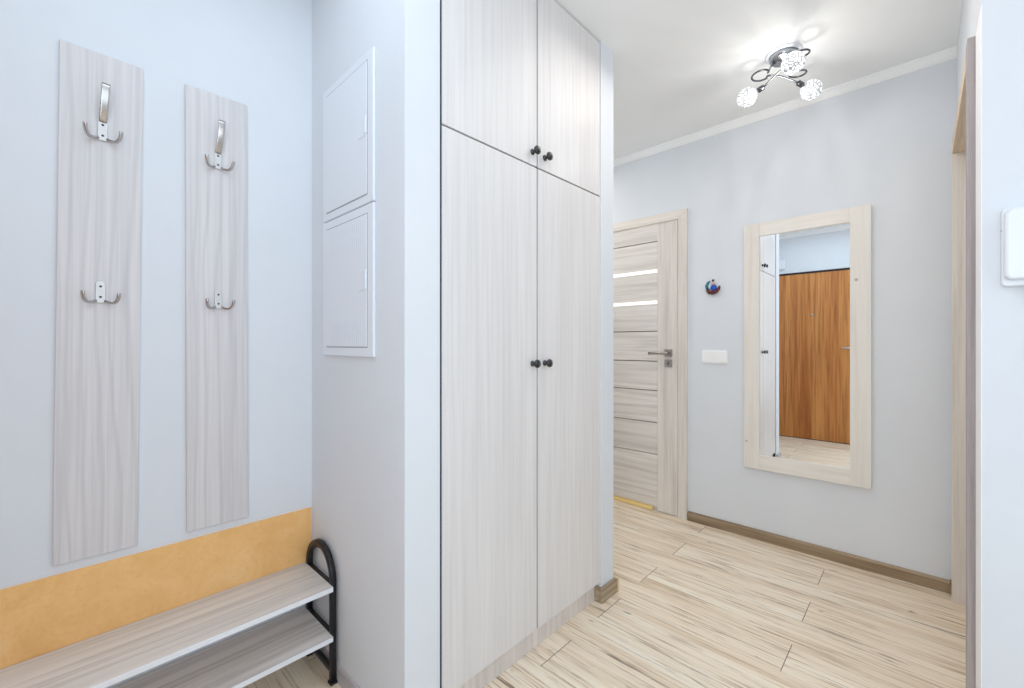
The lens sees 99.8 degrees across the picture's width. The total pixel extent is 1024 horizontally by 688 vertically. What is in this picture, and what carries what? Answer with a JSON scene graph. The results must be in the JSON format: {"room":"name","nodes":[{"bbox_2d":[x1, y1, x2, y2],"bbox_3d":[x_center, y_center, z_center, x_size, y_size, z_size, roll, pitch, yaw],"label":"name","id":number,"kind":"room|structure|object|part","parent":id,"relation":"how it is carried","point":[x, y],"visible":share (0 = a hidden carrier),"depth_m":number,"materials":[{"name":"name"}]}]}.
{"room":"entrance hallway","nodes":[
{"label":"entrance hallway","id":0,"kind":"room"},
{"bbox_2d":[0,0,311,687],"bbox_3d":[-0.894,-0.103,1.611,0.100,2.557,2.304,0,0,44],"label":"wall","id":1,"kind":"structure","parent":0,"point":[256,54],"depth_m":1.34,"materials":[{"name":"grey paint"}]},
{"bbox_2d":[52,39,142,565],"bbox_3d":[-1.164,-0.114,1.219,0.050,1.430,0.174,0,-1,44],"label":"coat rack","id":2,"kind":"object","parent":1,"relation":"attached to","point":[100,130],"visible":1,"depth_m":1.22,"materials":[{"name":"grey wood"}]},
{"bbox_2d":[0,507,310,668],"bbox_3d":[-1.160,0.751,1.254,0.006,0.247,1.119,0,0,44],"label":"board","id":3,"kind":"object","parent":1,"relation":"attached to","point":[42,616],"visible":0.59,"depth_m":1.29,"materials":[{"name":"orange wood"}]},
{"bbox_2d":[185,84,247,531],"bbox_3d":[-0.968,-0.114,1.425,0.050,1.430,0.174,0,0,44],"label":"coat rack","id":4,"kind":"object","parent":1,"relation":"attached to","point":[216,248],"visible":1,"depth_m":1.43,"materials":[{"name":"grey wood"}]},
{"bbox_2d":[312,0,439,687],"bbox_3d":[-0.496,-0.103,1.487,0.648,2.557,0.123,0,0,44],"label":"wall","id":5,"kind":"structure","parent":0,"point":[376,420],"depth_m":1.30,"materials":[{"name":"grey paint"}]},
{"bbox_2d":[314,647,359,687],"bbox_3d":[-0.494,1.145,1.478,0.663,0.060,0.132,0,0,44],"label":"baseboard","id":6,"kind":"structure","parent":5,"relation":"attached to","point":[344,680],"depth_m":1.47,"materials":[{"name":"beige wood"}]},
{"bbox_2d":[323,47,375,356],"bbox_3d":[-0.557,-0.437,1.448,0.365,0.956,0.018,0,0,44],"label":"electrical panel","id":7,"kind":"object","parent":5,"relation":"attached to","point":[349,105],"visible":1,"depth_m":1.42,"materials":[{"name":"white"}]},
{"bbox_3d":[-0.557,-0.199,1.450,0.294,0.416,0.012,0,0,44],"label":"door","id":8,"kind":"part","parent":7,"relation":"part of","materials":[{"name":"white"}]},
{"bbox_3d":[-0.557,-0.678,1.450,0.294,0.416,0.012,0,0,44],"label":"door","id":9,"kind":"part","parent":7,"relation":"part of","materials":[{"name":"white"}]},
{"bbox_2d":[243,499,965,687],"bbox_3d":[0.321,1.215,1.281,4.700,0.080,3.700,0,0,44],"label":"floor","id":10,"kind":"structure","parent":0,"point":[695,605],"depth_m":1.79,"materials":[{"name":"laminate"}]},
{"bbox_2d":[0,539,337,687],"bbox_3d":[-1.066,0.944,1.168,0.246,0.462,1.112,0,0,44],"label":"shoe rack","id":11,"kind":"object","parent":10,"relation":"on","point":[106,659],"visible":1,"depth_m":1.31,"materials":[{"name":"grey wood"}]},
{"bbox_2d":[115,607,331,687],"bbox_3d":[-1.067,1.007,1.168,0.245,0.016,1.064,0,0,44],"label":"shelf","id":12,"kind":"object","parent":11,"relation":"attached to","point":[238,661],"depth_m":1.38,"materials":[{"name":"grey wood"}]},
{"bbox_3d":[-0.694,0.771,1.563,0.186,0.085,0.010,0,0,44],"label":"rim trim","id":13,"kind":"part","parent":11,"relation":"part of","materials":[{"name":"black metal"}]},
{"bbox_3d":[-0.695,0.942,1.564,0.223,0.458,0.021,0,0,44],"label":"frame","id":14,"kind":"part","parent":11,"relation":"part of","materials":[{"name":"black metal"}]},
{"bbox_2d":[440,0,599,687],"bbox_3d":[-0.130,-0.102,1.848,0.672,2.553,0.906,0,0,44],"label":"wardrobe","id":15,"kind":"object","parent":10,"relation":"on","point":[520,79],"visible":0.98,"depth_m":1.55,"materials":[{"name":"grey wood"}]},
{"bbox_3d":[-0.066,-1.026,1.490,0.019,0.699,0.448,0,0,44],"label":"door","id":16,"kind":"part","parent":15,"relation":"part of","materials":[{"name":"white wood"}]},
{"bbox_3d":[-0.066,0.210,1.490,0.019,1.762,0.448,0,0,44],"label":"door","id":17,"kind":"part","parent":15,"relation":"part of","materials":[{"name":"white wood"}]},
{"bbox_3d":[0.089,-0.725,1.615,0.034,0.033,0.033,0,0,44],"label":"knob","id":18,"kind":"part","parent":15,"relation":"part of","materials":[{"name":"black metal"}]},
{"bbox_3d":[0.089,0.074,1.615,0.034,0.033,0.033,0,0,44],"label":"knob","id":19,"kind":"part","parent":15,"relation":"part of","materials":[{"name":"black metal"}]},
{"bbox_3d":[0.139,-0.725,1.668,0.034,0.033,0.033,0,0,44],"label":"knob","id":20,"kind":"part","parent":15,"relation":"part of","materials":[{"name":"black metal"}]},
{"bbox_3d":[0.139,0.074,1.668,0.034,0.033,0.033,0,0,44],"label":"knob","id":21,"kind":"part","parent":15,"relation":"part of","materials":[{"name":"black metal"}]},
{"bbox_3d":[0.244,-1.026,1.816,0.019,0.699,0.438,0,0,44],"label":"door","id":22,"kind":"part","parent":15,"relation":"part of","materials":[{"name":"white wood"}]},
{"bbox_3d":[0.244,0.210,1.816,0.019,1.762,0.438,0,0,44],"label":"door","id":23,"kind":"part","parent":15,"relation":"part of","materials":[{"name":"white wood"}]},
{"bbox_2d":[554,0,962,159],"bbox_3d":[0.321,-1.422,1.281,4.700,0.080,3.700,0,0,44],"label":"ceiling","id":24,"kind":"structure","parent":0,"point":[681,68],"depth_m":1.99,"materials":[{"name":"paint"}]},
{"bbox_2d":[737,42,822,107],"bbox_3d":[1.253,-1.281,2.055,0.334,0.203,0.385,0,0,44],"label":"ceiling lamp","id":25,"kind":"object","parent":24,"relation":"attached to","point":[790,57],"visible":1,"depth_m":2.05,"materials":[{"name":"white glass"}]},
{"bbox_3d":[1.167,-1.225,2.141,0.091,0.091,0.091,0,0,44],"label":"globe","id":26,"kind":"part","parent":25,"relation":"part of","materials":[{"name":"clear glass"}]},
{"bbox_2d":[757,85,764,92],"bbox_3d":[1.216,-1.247,2.105,0.036,0.032,0.025,0,0,37],"label":"socket","id":27,"kind":"object","parent":25,"relation":"attached to","point":[762,87],"depth_m":2.10,"materials":[{"name":"silver metal"}]},
{"bbox_3d":[1.267,-1.301,2.077,0.203,0.106,0.080,0,0,27],"label":"arm","id":28,"kind":"part","parent":25,"relation":"part of","materials":[{"name":"silver metal"}]},
{"bbox_3d":[1.266,-1.301,1.999,0.201,0.106,0.096,0,0,44],"label":"arm","id":29,"kind":"part","parent":25,"relation":"part of","materials":[{"name":"silver metal"}]},
{"bbox_3d":[1.225,-1.225,1.878,0.091,0.091,0.091,0,0,44],"label":"globe","id":30,"kind":"part","parent":25,"relation":"part of","materials":[{"name":"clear glass"}]},
{"bbox_3d":[1.329,-1.301,2.030,0.080,0.106,0.234,0,0,44],"label":"arm","id":31,"kind":"part","parent":25,"relation":"part of","materials":[{"name":"silver metal"}]},
{"bbox_2d":[796,80,804,87],"bbox_3d":[1.383,-1.247,2.066,0.036,0.032,0.025,0,0,-11],"label":"socket","id":32,"kind":"object","parent":25,"relation":"attached to","point":[801,84],"depth_m":2.06,"materials":[{"name":"silver metal"}]},
{"bbox_3d":[1.442,-1.225,2.078,0.090,0.091,0.091,0,0,44],"label":"globe","id":33,"kind":"part","parent":25,"relation":"part of","materials":[{"name":"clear glass"}]},
{"bbox_2d":[613,58,956,579],"bbox_3d":[1.025,-0.103,3.096,3.220,2.557,0.100,0,0,44],"label":"wall","id":34,"kind":"structure","parent":0,"point":[885,145],"depth_m":2.30,"materials":[{"name":"grey paint"}]},
{"bbox_2d":[613,208,687,519],"bbox_3d":[0.847,0.135,3.173,0.879,2.081,0.097,0,0,44],"label":"door","id":35,"kind":"structure","parent":34,"relation":"in","point":[650,253],"depth_m":3.07,"materials":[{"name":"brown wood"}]},
{"bbox_3d":[0.868,-0.792,3.193,0.458,0.136,0.040,0,0,44],"label":"rail","id":36,"kind":"part","parent":35,"relation":"part of","materials":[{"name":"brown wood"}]},
{"bbox_3d":[0.867,0.963,3.194,0.454,0.364,0.031,0,0,44],"label":"panel","id":37,"kind":"part","parent":35,"relation":"part of","materials":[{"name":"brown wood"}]},
{"bbox_3d":[0.867,0.666,3.194,0.454,0.218,0.031,0,0,44],"label":"panel","id":38,"kind":"part","parent":35,"relation":"part of","materials":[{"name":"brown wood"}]},
{"bbox_3d":[0.867,0.442,3.194,0.454,0.219,0.031,0,0,44],"label":"panel","id":39,"kind":"part","parent":35,"relation":"part of","materials":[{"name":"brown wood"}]},
{"bbox_3d":[0.867,0.226,3.194,0.454,0.201,0.031,0,0,44],"label":"panel","id":40,"kind":"part","parent":35,"relation":"part of","materials":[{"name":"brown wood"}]},
{"bbox_3d":[0.867,0.016,3.194,0.454,0.206,0.031,0,0,44],"label":"panel","id":41,"kind":"part","parent":35,"relation":"part of","materials":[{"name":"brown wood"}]},
{"bbox_3d":[0.867,-0.188,3.194,0.454,0.190,0.031,0,0,44],"label":"panel","id":42,"kind":"part","parent":35,"relation":"part of","materials":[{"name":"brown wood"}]},
{"bbox_3d":[0.867,-0.405,3.194,0.454,0.195,0.031,0,0,44],"label":"panel","id":43,"kind":"part","parent":35,"relation":"part of","materials":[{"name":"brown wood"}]},
{"bbox_3d":[0.867,-0.623,3.194,0.454,0.195,0.031,0,0,44],"label":"panel","id":44,"kind":"part","parent":35,"relation":"part of","materials":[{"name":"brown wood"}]},
{"bbox_3d":[1.023,0.063,2.978,0.149,0.052,0.057,0,0,44],"label":"handle","id":45,"kind":"part","parent":35,"relation":"part of","materials":[{"name":"grey metal"}]},
{"bbox_3d":[1.075,0.133,2.963,0.052,0.052,0.008,0,0,44],"label":"lock plate","id":46,"kind":"part","parent":35,"relation":"part of","materials":[{"name":"grey metal"}]},
{"bbox_3d":[1.149,0.165,2.896,0.059,2.020,0.018,0,0,44],"label":"frame","id":47,"kind":"part","parent":35,"relation":"part of","materials":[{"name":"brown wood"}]},
{"bbox_2d":[705,279,719,294],"bbox_3d":[1.284,-0.365,2.760,0.093,0.100,0.028,0,0,44],"label":"wall ornament","id":48,"kind":"object","parent":34,"relation":"attached to","point":[708,286],"visible":1,"depth_m":2.76,"materials":[{"name":"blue ceramic"}]},
{"bbox_2d":[702,350,727,363],"bbox_3d":[1.297,0.082,2.759,0.156,0.085,0.013,0,0,44],"label":"light switch","id":49,"kind":"object","parent":34,"relation":"attached to","point":[708,356],"visible":1,"depth_m":2.75,"materials":[{"name":"white plastic"}]},
{"bbox_2d":[613,46,956,166],"bbox_3d":[0.979,-1.361,3.047,3.020,0.042,0.034,0,0,44],"label":"trim","id":50,"kind":"structure","parent":34,"relation":"attached to","point":[948,54],"depth_m":2.43,"materials":[{"name":"white paint"}]},
{"bbox_2d":[744,204,871,488],"bbox_3d":[1.636,0.013,2.427,0.599,1.468,0.025,0,0,44],"label":"wall mirror","id":51,"kind":"object","parent":34,"relation":"attached to","point":[808,278],"visible":1,"depth_m":2.40,"materials":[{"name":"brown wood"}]},
{"bbox_3d":[1.451,0.013,2.604,0.087,1.468,0.025,0,0,44],"label":"frame","id":52,"kind":"part","parent":51,"relation":"part of","materials":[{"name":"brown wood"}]},
{"bbox_3d":[1.636,0.010,2.427,0.433,1.312,0.004,0,0,44],"label":"glass","id":53,"kind":"part","parent":51,"relation":"part of","materials":[{"name":"white mirror"}]},
{"bbox_3d":[1.636,0.705,2.427,0.425,0.085,0.025,0,0,44],"label":"frame rail","id":54,"kind":"part","parent":51,"relation":"part of","materials":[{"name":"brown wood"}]},
{"bbox_3d":[1.636,-0.681,2.427,0.425,0.079,0.025,0,0,44],"label":"frame rail","id":55,"kind":"part","parent":51,"relation":"part of","materials":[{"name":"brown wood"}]},
{"bbox_3d":[1.822,0.013,2.251,0.087,1.468,0.025,0,0,44],"label":"frame","id":56,"kind":"part","parent":51,"relation":"part of","materials":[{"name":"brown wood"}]},
{"bbox_2d":[688,511,951,594],"bbox_3d":[1.624,1.142,2.444,1.242,0.066,0.019,0,0,44],"label":"baseboard","id":57,"kind":"structure","parent":34,"relation":"attached to","point":[900,573],"depth_m":2.33,"materials":[{"name":"brown wood"}]},
{"bbox_2d":[597,0,1023,687],"bbox_3d":[0.750,-0.103,1.732,4.500,2.557,0.136,0,0,44],"label":"wall","id":58,"kind":"structure","parent":0,"point":[1002,20],"depth_m":1.16,"materials":[{"name":"grey paint"}]},
{"bbox_2d":[594,575,618,603],"bbox_3d":[0.442,1.141,2.009,0.145,0.068,0.044,0,0,-44],"label":"baseboard","id":59,"kind":"structure","parent":58,"relation":"attached to","point":[602,594],"depth_m":1.98,"materials":[{"name":"brown wood"}]},
{"bbox_2d":[1001,206,1023,286],"bbox_3d":[1.353,-0.152,1.080,0.166,0.412,0.050,0,0,44],"label":"intercom","id":60,"kind":"object","parent":58,"relation":"attached to","point":[1012,219],"visible":1,"depth_m":1.11,"materials":[{"name":"white plastic"}]},
{"bbox_2d":[957,0,978,151],"bbox_3d":[1.756,-0.103,1.601,0.100,2.557,1.060,0,0,44],"label":"wall","id":61,"kind":"structure","parent":0,"point":[970,8],"depth_m":1.66,"materials":[{"name":"grey paint"}]},
{"bbox_2d":[952,36,975,687],"bbox_3d":[1.759,0.122,1.617,0.119,2.105,0.957,0,0,44],"label":"door frame","id":62,"kind":"structure","parent":61,"relation":"in","point":[963,161],"depth_m":1.64,"materials":[{"name":"grey wood"}]},
{"bbox_3d":[2.064,0.156,1.939,0.119,2.038,0.069,0,0,44],"label":"frame","id":63,"kind":"part","parent":62,"relation":"part of","materials":[{"name":"brown wood"}]},
{"bbox_3d":[1.416,0.122,1.329,0.019,2.105,0.067,0,0,44],"label":"frame","id":64,"kind":"part","parent":62,"relation":"part of","materials":[{"name":"grey wood"}]},
{"bbox_2d":[976,5,981,687],"bbox_3d":[1.342,0.123,1.238,0.002,2.104,0.162,0,0,44],"label":"trim","id":65,"kind":"structure","parent":61,"relation":"attached to","point":[979,26],"depth_m":1.23,"materials":[{"name":"white"}]}
]}

